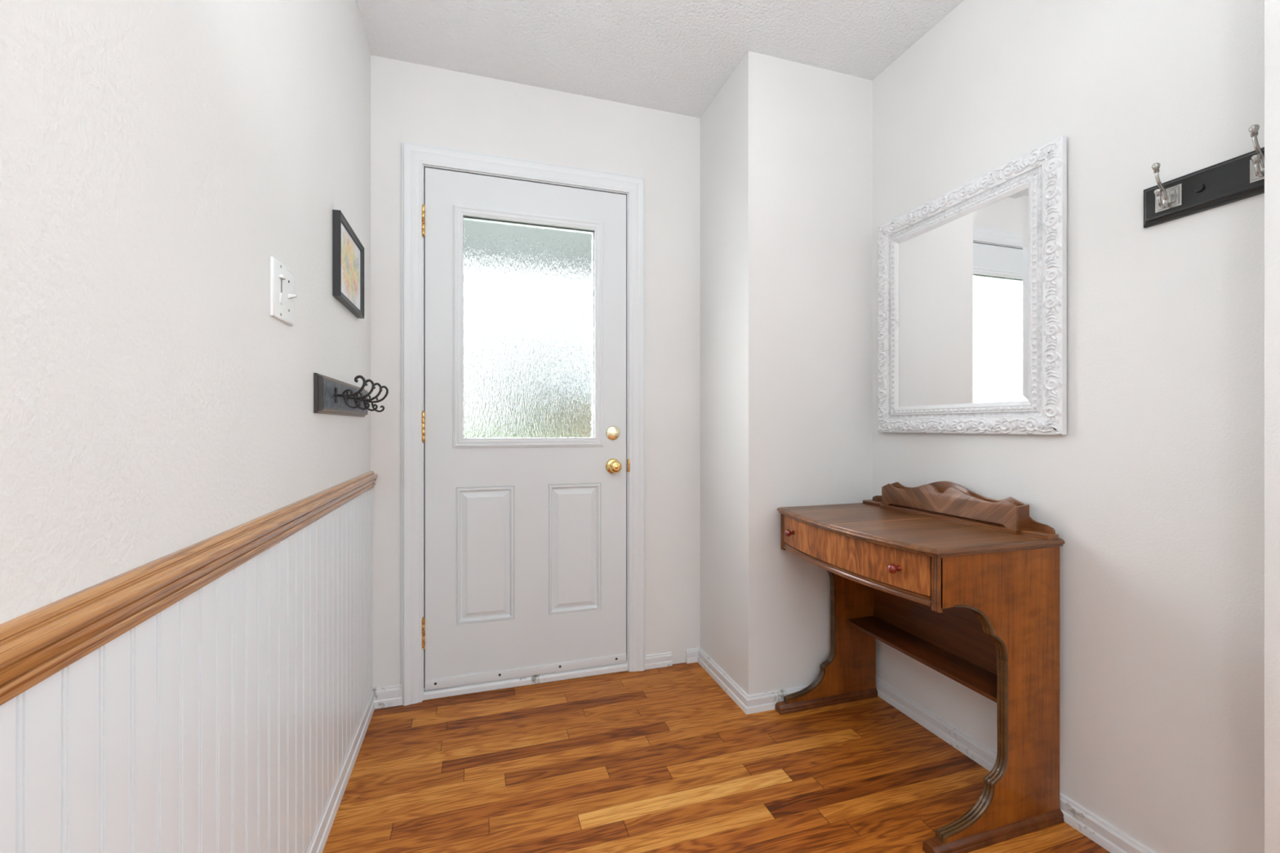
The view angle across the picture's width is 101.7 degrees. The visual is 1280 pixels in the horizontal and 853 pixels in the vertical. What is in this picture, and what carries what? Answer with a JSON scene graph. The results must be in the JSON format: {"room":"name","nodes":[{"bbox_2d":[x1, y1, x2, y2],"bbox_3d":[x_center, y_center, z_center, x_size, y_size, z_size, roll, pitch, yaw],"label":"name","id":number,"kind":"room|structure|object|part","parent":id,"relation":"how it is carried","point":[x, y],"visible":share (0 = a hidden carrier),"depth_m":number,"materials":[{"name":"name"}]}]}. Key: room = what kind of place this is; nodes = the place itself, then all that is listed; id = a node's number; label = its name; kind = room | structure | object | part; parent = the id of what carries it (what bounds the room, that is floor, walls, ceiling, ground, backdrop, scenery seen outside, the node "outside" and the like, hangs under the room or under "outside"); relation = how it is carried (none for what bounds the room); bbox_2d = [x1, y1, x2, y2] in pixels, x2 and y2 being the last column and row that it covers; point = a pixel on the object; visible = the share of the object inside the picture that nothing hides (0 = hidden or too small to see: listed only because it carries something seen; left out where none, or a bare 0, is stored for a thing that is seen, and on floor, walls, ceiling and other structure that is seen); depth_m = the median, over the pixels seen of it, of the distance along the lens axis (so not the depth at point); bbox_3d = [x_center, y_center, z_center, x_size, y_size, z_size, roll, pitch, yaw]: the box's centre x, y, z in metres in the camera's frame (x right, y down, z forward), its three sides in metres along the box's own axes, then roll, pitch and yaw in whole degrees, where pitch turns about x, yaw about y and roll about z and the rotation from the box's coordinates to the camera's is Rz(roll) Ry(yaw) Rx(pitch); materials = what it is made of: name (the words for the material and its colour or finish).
{"room":"entryway","nodes":[
{"label":"entryway","id":0,"kind":"room"},
{"bbox_2d":[0,0,370,623],"bbox_3d":[-0.342,-0.143,-0.384,0.120,2.492,5.150,0,0,-17],"label":"wall","id":1,"kind":"structure","parent":0,"point":[157,156],"depth_m":0.66,"materials":[{"name":"paint"}]},
{"bbox_2d":[0,488,373,852],"bbox_3d":[-0.466,0.606,0.232,0.004,0.795,3.600,0,0,-17],"label":"wainscoting","id":2,"kind":"structure","parent":1,"relation":"attached to","point":[226,720],"depth_m":0.78,"materials":[{"name":"white paint"}]},
{"bbox_2d":[0,471,377,706],"bbox_3d":[-0.459,0.197,0.234,0.024,0.063,3.600,0,0,-17],"label":"trim","id":3,"kind":"structure","parent":1,"relation":"attached to","point":[37,644],"depth_m":0.58,"materials":[{"name":"brown wood"}]},
{"bbox_2d":[270,256,297,326],"bbox_3d":[-0.719,-0.271,1.062,0.021,0.114,0.116,0,0,-17],"label":"light switch","id":4,"kind":"object","parent":1,"relation":"attached to","point":[282,295],"visible":1,"depth_m":1.04,"materials":[{"name":"white plastic"}]},
{"bbox_2d":[306,688,374,852],"bbox_3d":[-0.462,1.015,0.233,0.012,0.076,3.600,0,0,-17],"label":"baseboard","id":5,"kind":"structure","parent":1,"relation":"attached to","point":[317,843],"depth_m":1.48,"materials":[{"name":"white wood"}]},
{"bbox_2d":[332,209,364,318],"bbox_3d":[-0.883,-0.478,1.587,0.020,0.237,0.316,0,0,-17],"label":"framed picture","id":6,"kind":"object","parent":1,"relation":"attached to","point":[348,251],"visible":1,"depth_m":1.55,"materials":[{"name":"black"}]},
{"bbox_2d":[341,223,359,310],"bbox_3d":[-0.886,-0.478,1.586,0.008,0.217,0.296,0,0,-17],"label":"print","id":7,"kind":"object","parent":6,"relation":"attached to","point":[350,243],"depth_m":1.58,"materials":[{"name":"multicoloured paper"}]},
{"bbox_2d":[313,373,388,417],"bbox_3d":[-0.835,-0.086,1.552,0.091,0.106,0.565,0,0,-17],"label":"hook rack","id":8,"kind":"object","parent":1,"relation":"attached to","point":[331,396],"visible":1,"depth_m":1.41,"materials":[{"name":"black"}]},
{"bbox_2d":[370,54,699,688],"bbox_3d":[-0.342,-0.143,2.229,1.437,2.492,0.140,0,0,-17],"label":"wall","id":9,"kind":"structure","parent":0,"point":[411,102],"depth_m":2.21,"materials":[{"name":"paint"}]},
{"bbox_2d":[373,684,401,709],"bbox_3d":[-0.952,1.016,1.960,0.111,0.074,0.012,0,0,-17],"label":"baseboard","id":10,"kind":"structure","parent":9,"relation":"attached to","point":[389,695],"depth_m":1.96,"materials":[{"name":"white wood"}]},
{"bbox_2d":[401,141,644,706],"bbox_3d":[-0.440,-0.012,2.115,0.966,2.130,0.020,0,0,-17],"label":"trim","id":11,"kind":"structure","parent":9,"relation":"attached to","point":[414,155],"depth_m":1.99,"materials":[{"name":"white wood"}]},
{"bbox_2d":[421,167,630,690],"bbox_3d":[-0.442,0.006,2.122,0.829,2.015,0.112,0,0,-17],"label":"door","id":12,"kind":"structure","parent":9,"relation":"in","point":[523,418],"depth_m":2.12,"materials":[{"name":"white paint"}]},
{"bbox_3d":[-0.450,-0.392,2.146,0.602,0.953,0.062,0,0,-17],"label":"window trim","id":13,"kind":"part","parent":12,"relation":"part of","materials":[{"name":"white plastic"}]},
{"bbox_3d":[-0.449,-0.392,2.144,0.539,0.890,0.006,0,0,-17],"label":"glass pane","id":14,"kind":"part","parent":12,"relation":"part of","materials":[{"name":"glass"}]},
{"bbox_3d":[-0.106,0.169,2.199,0.065,0.065,0.060,0,0,-17],"label":"knob","id":15,"kind":"part","parent":12,"relation":"part of","materials":[{"name":"gold metal"}]},
{"bbox_3d":[-0.052,0.168,2.251,0.008,0.054,0.032,0,0,-17],"label":"strike plate","id":16,"kind":"part","parent":12,"relation":"part of","materials":[{"name":"gold metal"}]},
{"bbox_2d":[423,662,627,700],"bbox_3d":[-0.457,1.035,2.170,0.813,0.036,0.104,0,0,-17],"label":"threshold","id":17,"kind":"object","parent":9,"relation":"attached to","point":[621,667],"depth_m":2.11,"materials":[{"name":"silver metal"}]},
{"bbox_2d":[644,652,672,670],"bbox_3d":[0.079,1.025,2.280,0.128,0.056,0.013,0,0,-17],"label":"baseboard","id":18,"kind":"structure","parent":9,"relation":"attached to","point":[662,660],"depth_m":2.28,"materials":[{"name":"white wood"}]},
{"bbox_2d":[355,0,964,117],"bbox_3d":[1.392,-1.439,0.156,3.950,0.100,5.150,0,0,-17],"label":"ceiling","id":19,"kind":"structure","parent":0,"point":[675,56],"depth_m":1.86,"materials":[{"name":"white paint"}]},
{"bbox_2d":[322,662,1110,852],"bbox_3d":[1.470,1.083,0.157,3.800,0.060,5.176,0,0,-17],"label":"floor","id":20,"kind":"structure","parent":0,"point":[658,760],"depth_m":1.57,"materials":[{"name":"brown wood"}]},
{"bbox_2d":[774,480,1065,852],"bbox_3d":[0.797,0.617,1.657,0.472,0.872,0.717,0,0,-17],"label":"writing desk","id":21,"kind":"object","parent":20,"relation":"on","point":[961,582],"visible":1,"depth_m":1.39,"materials":[{"name":"brown wood"}]},
{"bbox_3d":[0.530,0.388,1.928,0.012,0.135,0.022,0,0,-17],"label":"corner post","id":22,"kind":"part","parent":21,"relation":"part of","materials":[{"name":"brown wood"}]},
{"bbox_3d":[0.524,0.372,1.824,0.034,0.025,0.025,0,0,-17],"label":"knob","id":23,"kind":"part","parent":21,"relation":"part of","materials":[{"name":"red wood"}]},
{"bbox_3d":[0.725,0.671,1.989,0.408,0.703,0.022,0,0,-17],"label":"panel","id":24,"kind":"part","parent":21,"relation":"part of","materials":[{"name":"brown wood"}]},
{"bbox_3d":[0.617,0.437,1.603,0.058,0.023,0.649,0,0,-17],"label":"rail","id":25,"kind":"part","parent":21,"relation":"part of","materials":[{"name":"brown wood"}]},
{"bbox_3d":[0.616,0.373,1.602,0.053,0.102,0.646,0,0,-17],"label":"drawer","id":26,"kind":"part","parent":21,"relation":"part of","materials":[{"name":"brown wood"}]},
{"bbox_3d":[0.667,0.372,1.366,0.034,0.025,0.025,0,0,-17],"label":"knob","id":27,"kind":"part","parent":21,"relation":"part of","materials":[{"name":"red wood"}]},
{"bbox_2d":[845,616,996,702],"bbox_3d":[0.946,0.745,1.705,0.131,0.012,0.650,0,0,-17],"label":"shelf","id":28,"kind":"object","parent":21,"relation":"attached to","point":[975,675],"depth_m":1.69,"materials":[{"name":"brown wood"}]},
{"bbox_3d":[1.013,0.537,1.726,0.009,0.433,0.650,0,0,-17],"label":"panel","id":29,"kind":"part","parent":21,"relation":"part of","materials":[{"name":"brown wood"}]},
{"bbox_3d":[0.731,0.388,1.285,0.012,0.135,0.024,0,0,-17],"label":"corner post","id":30,"kind":"part","parent":21,"relation":"part of","materials":[{"name":"brown wood"}]},
{"bbox_3d":[0.925,0.671,1.345,0.408,0.703,0.024,0,0,-17],"label":"panel","id":31,"kind":"part","parent":21,"relation":"part of","materials":[{"name":"brown wood"}]},
{"bbox_2d":[699,50,872,694],"bbox_3d":[0.638,-0.143,2.304,0.677,2.492,0.580,0,0,-17],"label":"wall","id":32,"kind":"structure","parent":0,"point":[786,146],"depth_m":2.02,"materials":[{"name":"paint"}]},
{"bbox_2d":[685,647,808,715],"bbox_3d":[0.571,1.023,2.201,0.625,0.060,0.458,0,0,-17],"label":"baseboard","id":33,"kind":"structure","parent":32,"relation":"attached to","point":[765,701],"depth_m":1.98,"materials":[{"name":"white wood"}]},
{"bbox_2d":[872,0,1264,852],"bbox_3d":[1.177,-0.143,1.509,0.120,2.492,1.260,0,0,-17],"label":"wall","id":34,"kind":"structure","parent":0,"point":[1153,489],"depth_m":1.27,"materials":[{"name":"paint"}]},
{"bbox_2d":[877,135,1066,435],"bbox_3d":[1.034,-0.377,1.713,0.031,0.798,0.670,0,0,-17],"label":"wall mirror","id":35,"kind":"object","parent":34,"relation":"attached to","point":[972,279],"visible":1,"depth_m":1.62,"materials":[{"name":"white mirror"}]},
{"bbox_2d":[898,187,1028,406],"bbox_3d":[1.038,-0.377,1.715,0.005,0.616,0.488,0,0,-17],"label":"mirror glass","id":36,"kind":"object","parent":35,"relation":"attached to","point":[963,274],"depth_m":1.67,"materials":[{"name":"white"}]},
{"bbox_2d":[875,676,1155,852],"bbox_3d":[1.096,1.024,1.535,0.020,0.058,1.159,0,0,-17],"label":"baseboard","id":37,"kind":"structure","parent":34,"relation":"attached to","point":[1108,837],"depth_m":1.61,"materials":[{"name":"white wood"}]},
{"bbox_2d":[1143,124,1264,228],"bbox_3d":[1.204,-0.529,1.100,0.072,0.119,0.262,0,0,-17],"label":"coat rack","id":38,"kind":"object","parent":34,"relation":"attached to","point":[1241,177],"visible":0.92,"depth_m":1.12,"materials":[{"name":"black paint"}]},
{"bbox_3d":[1.192,-0.515,1.177,0.007,0.047,0.047,0,0,-17],"label":"hook plate","id":39,"kind":"part","parent":38,"relation":"part of","materials":[{"name":"silver metal"}]},
{"bbox_3d":[1.238,-0.515,1.030,0.007,0.047,0.047,0,0,-17],"label":"hook plate","id":40,"kind":"part","parent":38,"relation":"part of","materials":[{"name":"silver metal"}]},
{"bbox_2d":[1264,0,1279,852],"bbox_3d":[1.282,-0.143,0.901,0.303,2.492,0.157,0,0,-17],"label":"wall partition","id":41,"kind":"structure","parent":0,"point":[1272,7],"depth_m":0.92,"materials":[{"name":"paint"}]}
]}

